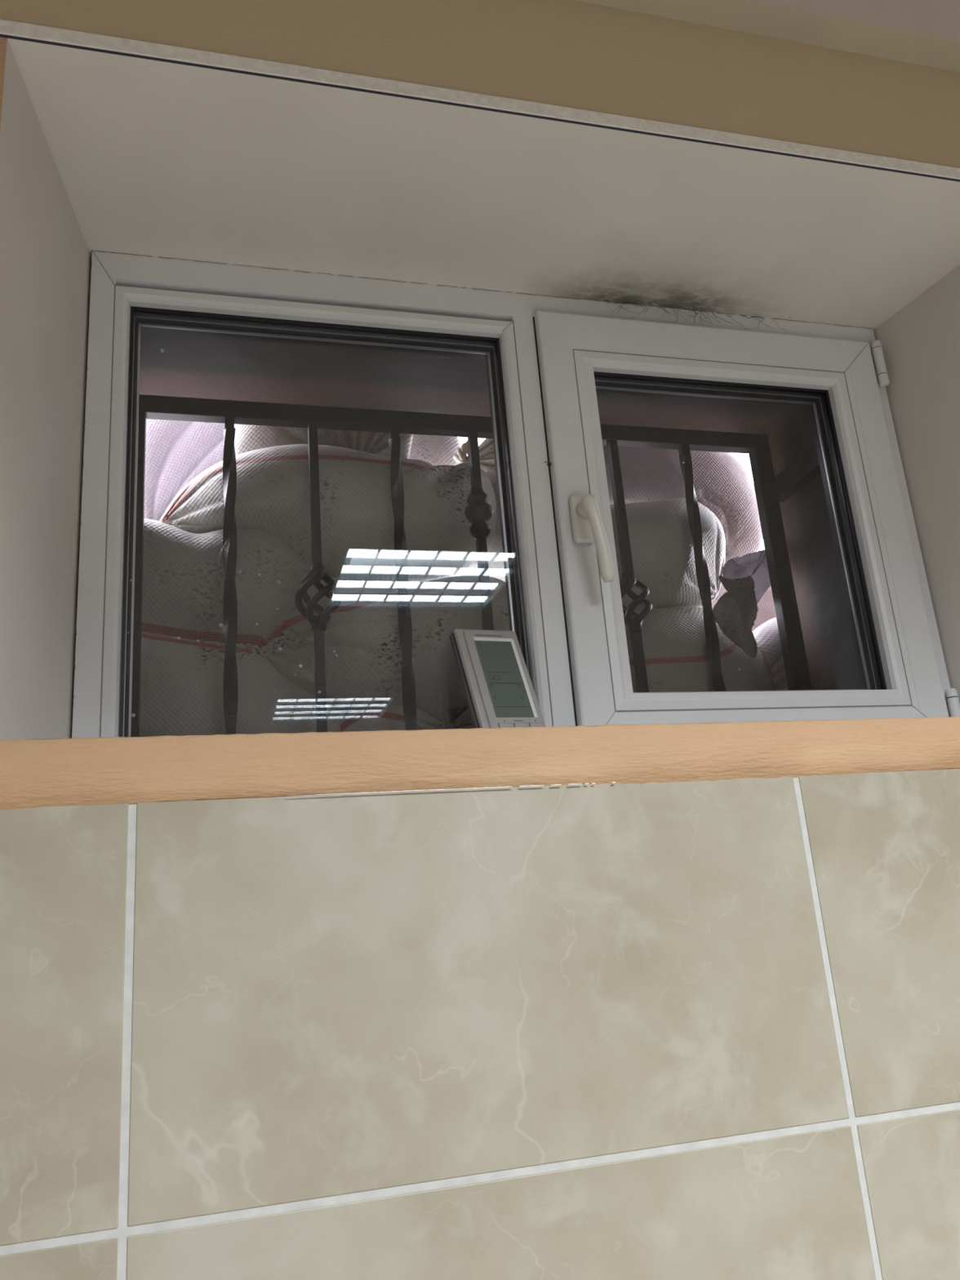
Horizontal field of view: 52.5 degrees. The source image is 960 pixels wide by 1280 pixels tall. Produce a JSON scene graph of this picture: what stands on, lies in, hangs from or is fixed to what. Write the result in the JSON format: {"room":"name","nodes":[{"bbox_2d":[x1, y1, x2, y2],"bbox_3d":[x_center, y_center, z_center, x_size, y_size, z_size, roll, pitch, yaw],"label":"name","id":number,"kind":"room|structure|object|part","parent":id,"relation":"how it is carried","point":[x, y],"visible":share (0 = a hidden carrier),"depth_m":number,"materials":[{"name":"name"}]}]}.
{"room":"basement room","nodes":[
{"label":"basement room","id":0,"kind":"room"},
{"bbox_2d":[0,0,959,1279],"bbox_3d":[0.187,0.453,0.980,6.204,2.725,0.343,0,-17,-15],"label":"wall","id":1,"kind":"structure","parent":0,"point":[660,1001],"depth_m":0.86,"materials":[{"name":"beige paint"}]},
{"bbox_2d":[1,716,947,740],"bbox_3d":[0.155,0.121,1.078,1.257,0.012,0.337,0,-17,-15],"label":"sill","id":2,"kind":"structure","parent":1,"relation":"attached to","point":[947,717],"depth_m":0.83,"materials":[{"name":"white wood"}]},
{"bbox_2d":[448,628,545,728],"bbox_3d":[0.026,0.067,1.185,0.092,0.186,0.084,3,-18,-25],"label":"station","id":3,"kind":"object","parent":2,"relation":"on","point":[499,691],"visible":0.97,"depth_m":1.19,"materials":[{"name":"white plastic"}]},
{"bbox_2d":[0,18,959,182],"bbox_3d":[0.148,-0.595,1.119,6.200,0.019,0.009,0,-17,-15],"label":"trim","id":4,"kind":"structure","parent":1,"relation":"attached to","point":[8,28],"depth_m":1.06,"materials":[{"name":"paint"}]},
{"bbox_2d":[139,331,862,799],"bbox_3d":[0.037,-0.112,1.498,1.164,0.686,0.363,0,-17,-15],"label":"wall niche","id":5,"kind":"object","parent":1,"relation":"in","point":[196,366],"visible":0.1,"depth_m":1.63,"materials":[{"name":"grey paint"}]},
{"bbox_2d":[130,394,821,737],"bbox_3d":[0.040,-0.110,1.594,1.163,0.566,0.224,-3,-16,-5],"label":"window grille","id":6,"kind":"object","parent":5,"relation":"attached to","point":[771,490],"visible":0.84,"depth_m":1.60,"materials":[{"name":"black metal"}]},
{"bbox_3d":[-0.515,-0.109,1.446,0.026,0.566,0.024,0,-17,-15],"label":"rail","id":7,"kind":"part","parent":6,"relation":"part of","materials":[{"name":"black paint"}]},
{"bbox_2d":[217,540,229,568],"bbox_3d":[-0.387,-0.130,1.471,0.020,0.048,0.003,9,-21,-40],"label":"thread","id":8,"kind":"object","parent":6,"relation":"hanging from","point":[228,540],"visible":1,"depth_m":1.47,"materials":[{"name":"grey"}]},
{"bbox_3d":[0.030,0.151,1.515,1.064,0.025,0.024,0,-17,-15],"label":"rail","id":9,"kind":"part","parent":6,"relation":"part of","materials":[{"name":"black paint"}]},
{"bbox_2d":[294,562,341,632],"bbox_3d":[-0.251,-0.065,1.505,0.065,0.110,0.065,-9,-17,15],"label":"basket","id":10,"kind":"object","parent":6,"relation":"on","point":[317,573],"depth_m":1.49,"materials":[{"name":"black metal"}]},
{"bbox_3d":[-0.011,-0.365,1.665,1.064,0.030,0.024,0,-17,-15],"label":"rail","id":11,"kind":"part","parent":6,"relation":"part of","materials":[{"name":"black metal"}]},
{"bbox_2d":[619,568,652,633],"bbox_3d":[0.257,-0.065,1.645,0.065,0.110,0.065,-9,-17,15],"label":"basket","id":12,"kind":"object","parent":6,"relation":"on","point":[633,620],"depth_m":1.63,"materials":[{"name":"black metal"}]},
{"bbox_3d":[0.538,-0.108,1.736,0.032,0.566,0.024,0,-17,-15],"label":"rail","id":13,"kind":"part","parent":6,"relation":"part of","materials":[{"name":"black metal"}]},
{"bbox_2d":[71,249,959,737],"bbox_3d":[0.092,-0.172,1.298,1.164,0.682,0.127,0,-17,-15],"label":"window","id":14,"kind":"structure","parent":1,"relation":"in","point":[548,358],"depth_m":1.33,"materials":[{"name":"white plastic"}]},
{"bbox_3d":[-0.195,-0.147,1.256,0.502,0.584,0.003,0,-17,-15],"label":"glass pane","id":15,"kind":"part","parent":14,"relation":"part of","materials":[{"name":"clear glass"}]},
{"bbox_3d":[-0.191,-0.152,1.241,0.502,0.584,0.003,0,-17,-15],"label":"glass pane","id":16,"kind":"part","parent":14,"relation":"part of","materials":[{"name":"clear glass"}]},
{"bbox_3d":[0.135,-0.160,1.288,0.030,0.069,0.012,0,-17,-15],"label":"handle","id":17,"kind":"part","parent":14,"relation":"part of","materials":[{"name":"white plastic"}]},
{"bbox_3d":[0.149,-0.130,1.255,0.032,0.123,0.042,0,-17,-15],"label":"handle lever","id":18,"kind":"part","parent":14,"relation":"part of","materials":[{"name":"white plastic"}]},
{"bbox_2d":[602,297,787,331],"bbox_3d":[0.330,-0.487,1.455,0.315,0.025,0.019,0,-17,-15],"label":"mold","id":19,"kind":"object","parent":14,"relation":"attached to","point":[602,297],"visible":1,"depth_m":1.46,"materials":[{"name":"grey"}]},
{"bbox_3d":[0.361,-0.155,1.390,0.548,0.634,0.065,0,-17,-15],"label":"sash","id":20,"kind":"part","parent":14,"relation":"part of","materials":[{"name":"white plastic"}]},
{"bbox_3d":[0.369,-0.164,1.360,0.455,0.540,0.001,0,-17,-15],"label":"bead seat","id":21,"kind":"part","parent":14,"relation":"part of","materials":[{"name":"white plastic"}]},
{"bbox_2d":[573,0,959,72],"bbox_3d":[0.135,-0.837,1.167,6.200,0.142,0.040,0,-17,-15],"label":"ceiling","id":22,"kind":"structure","parent":1,"relation":"attached to","point":[926,33],"depth_m":1.23,"materials":[{"name":"beige paint"}]},
{"label":"outside","id":23,"kind":"structure","parent":0,"visible":0},
{"bbox_3d":[-0.266,0.649,2.619,7.000,0.100,2.300,0,-17,-15],"label":"ground","id":24,"kind":"structure","parent":23,"visible":0},
{"bbox_2d":[139,630,340,736],"bbox_3d":[-0.427,0.113,1.575,0.429,0.297,0.233,0,-17,-15],"label":"sandbag","id":25,"kind":"object","parent":24,"relation":"on","point":[182,679],"visible":0.39,"depth_m":1.48,"materials":[{"name":"fabric"}]},
{"bbox_2d":[141,518,311,644],"bbox_3d":[-0.454,-0.089,1.612,0.371,0.227,0.211,0,-17,-15],"label":"sandbag","id":26,"kind":"object","parent":25,"relation":"on","point":[184,583],"visible":0.68,"depth_m":1.53,"materials":[{"name":"fabric"}]},
{"bbox_2d":[335,705,473,731],"bbox_3d":[-0.044,0.172,1.682,0.485,0.224,0.224,0,-17,-15],"label":"sandbag","id":27,"kind":"object","parent":24,"relation":"on","point":[392,717],"visible":0.09,"depth_m":1.58,"materials":[{"name":"fabric"}]},
{"bbox_2d":[257,575,510,713],"bbox_3d":[-0.143,0.008,1.652,0.473,0.245,0.231,0,-17,-15],"label":"sandbag","id":28,"kind":"object","parent":27,"relation":"on","point":[362,631],"visible":0.71,"depth_m":1.57,"materials":[{"name":"fabric"}]},
{"bbox_2d":[159,444,497,583],"bbox_3d":[-0.253,-0.215,1.701,0.591,0.251,0.230,0,-17,-15],"label":"sandbag","id":29,"kind":"object","parent":28,"relation":"on","point":[273,496],"visible":0.77,"depth_m":1.61,"materials":[{"name":"fabric"}]},
{"bbox_2d":[234,423,413,458],"bbox_3d":[-0.295,-0.497,1.867,0.355,0.489,0.190,0,-17,-15],"label":"sandbag","id":30,"kind":"object","parent":29,"relation":"on","point":[248,437],"visible":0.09,"depth_m":1.77,"materials":[{"name":"grey fabric"}]},
{"bbox_2d":[143,418,224,520],"bbox_3d":[-0.551,-0.384,1.995,0.558,0.384,0.093,-5,-16,3],"label":"sandbag","id":31,"kind":"object","parent":30,"relation":"on","point":[177,451],"visible":0.18,"depth_m":1.96,"materials":[{"name":"fabric"}]},
{"bbox_2d":[623,605,774,692],"bbox_3d":[0.298,0.100,1.743,0.513,0.336,0.229,0,-17,-15],"label":"sandbag","id":32,"kind":"object","parent":24,"relation":"on","point":[677,659],"visible":0.25,"depth_m":1.68,"materials":[{"name":"fabric"}]},
{"bbox_2d":[609,497,725,610],"bbox_3d":[0.267,-0.157,1.819,0.429,0.231,0.220,0,-17,-15],"label":"sandbag","id":33,"kind":"object","parent":32,"relation":"on","point":[662,546],"visible":0.44,"depth_m":1.75,"materials":[{"name":"fabric"}]},
{"bbox_2d":[461,471,505,582],"bbox_3d":[0.032,-0.209,1.865,0.195,0.231,0.200,0,-17,-15],"label":"sandbag","id":34,"kind":"object","parent":33,"relation":"on","point":[495,558],"visible":0.11,"depth_m":1.78,"materials":[{"name":"fabric"}]},
{"bbox_2d":[453,438,495,472],"bbox_3d":[0.088,-0.361,2.001,0.311,0.218,0.151,0,-17,-15],"label":"sandbag","id":35,"kind":"object","parent":34,"relation":"on","point":[486,456],"visible":0.06,"depth_m":1.95,"materials":[{"name":"fabric"}]},
{"bbox_2d":[602,444,763,563],"bbox_3d":[0.318,-0.350,1.986,0.575,0.438,0.180,3,-18,-23],"label":"sandbag","id":36,"kind":"object","parent":33,"relation":"on","point":[722,483],"visible":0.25,"depth_m":1.94,"materials":[{"name":"fabric"}]},
{"bbox_2d":[712,549,770,657],"bbox_3d":[0.486,-0.072,1.755,0.161,0.221,0.031,3,-18,-24],"label":"bag","id":37,"kind":"object","parent":32,"relation":"on","point":[745,579],"visible":0.98,"depth_m":1.74,"materials":[{"name":"plastic"}]},
{"bbox_2d":[752,617,788,690],"bbox_3d":[0.576,0.081,1.842,0.184,0.262,0.194,-16,-19,34],"label":"sandbag","id":38,"kind":"object","parent":32,"relation":"on","point":[766,636],"visible":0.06,"depth_m":1.78,"materials":[{"name":"fabric"}]},
{"bbox_2d":[698,583,776,631],"bbox_3d":[0.587,0.085,2.131,0.301,0.567,0.147,0,-17,-15],"label":"sandbag","id":39,"kind":"object","parent":24,"relation":"on","point":[766,611],"visible":0.02,"depth_m":2.12,"materials":[{"name":"fabric"}]},
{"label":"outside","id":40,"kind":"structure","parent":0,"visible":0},
{"bbox_2d":[408,434,461,466],"bbox_3d":[-0.128,-0.420,2.068,0.192,0.309,0.148,0,-17,-15],"label":"sandbag","id":41,"kind":"object","parent":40,"point":[433,450],"visible":0.15,"depth_m":2.00,"materials":[{"name":"fabric"}]}
]}

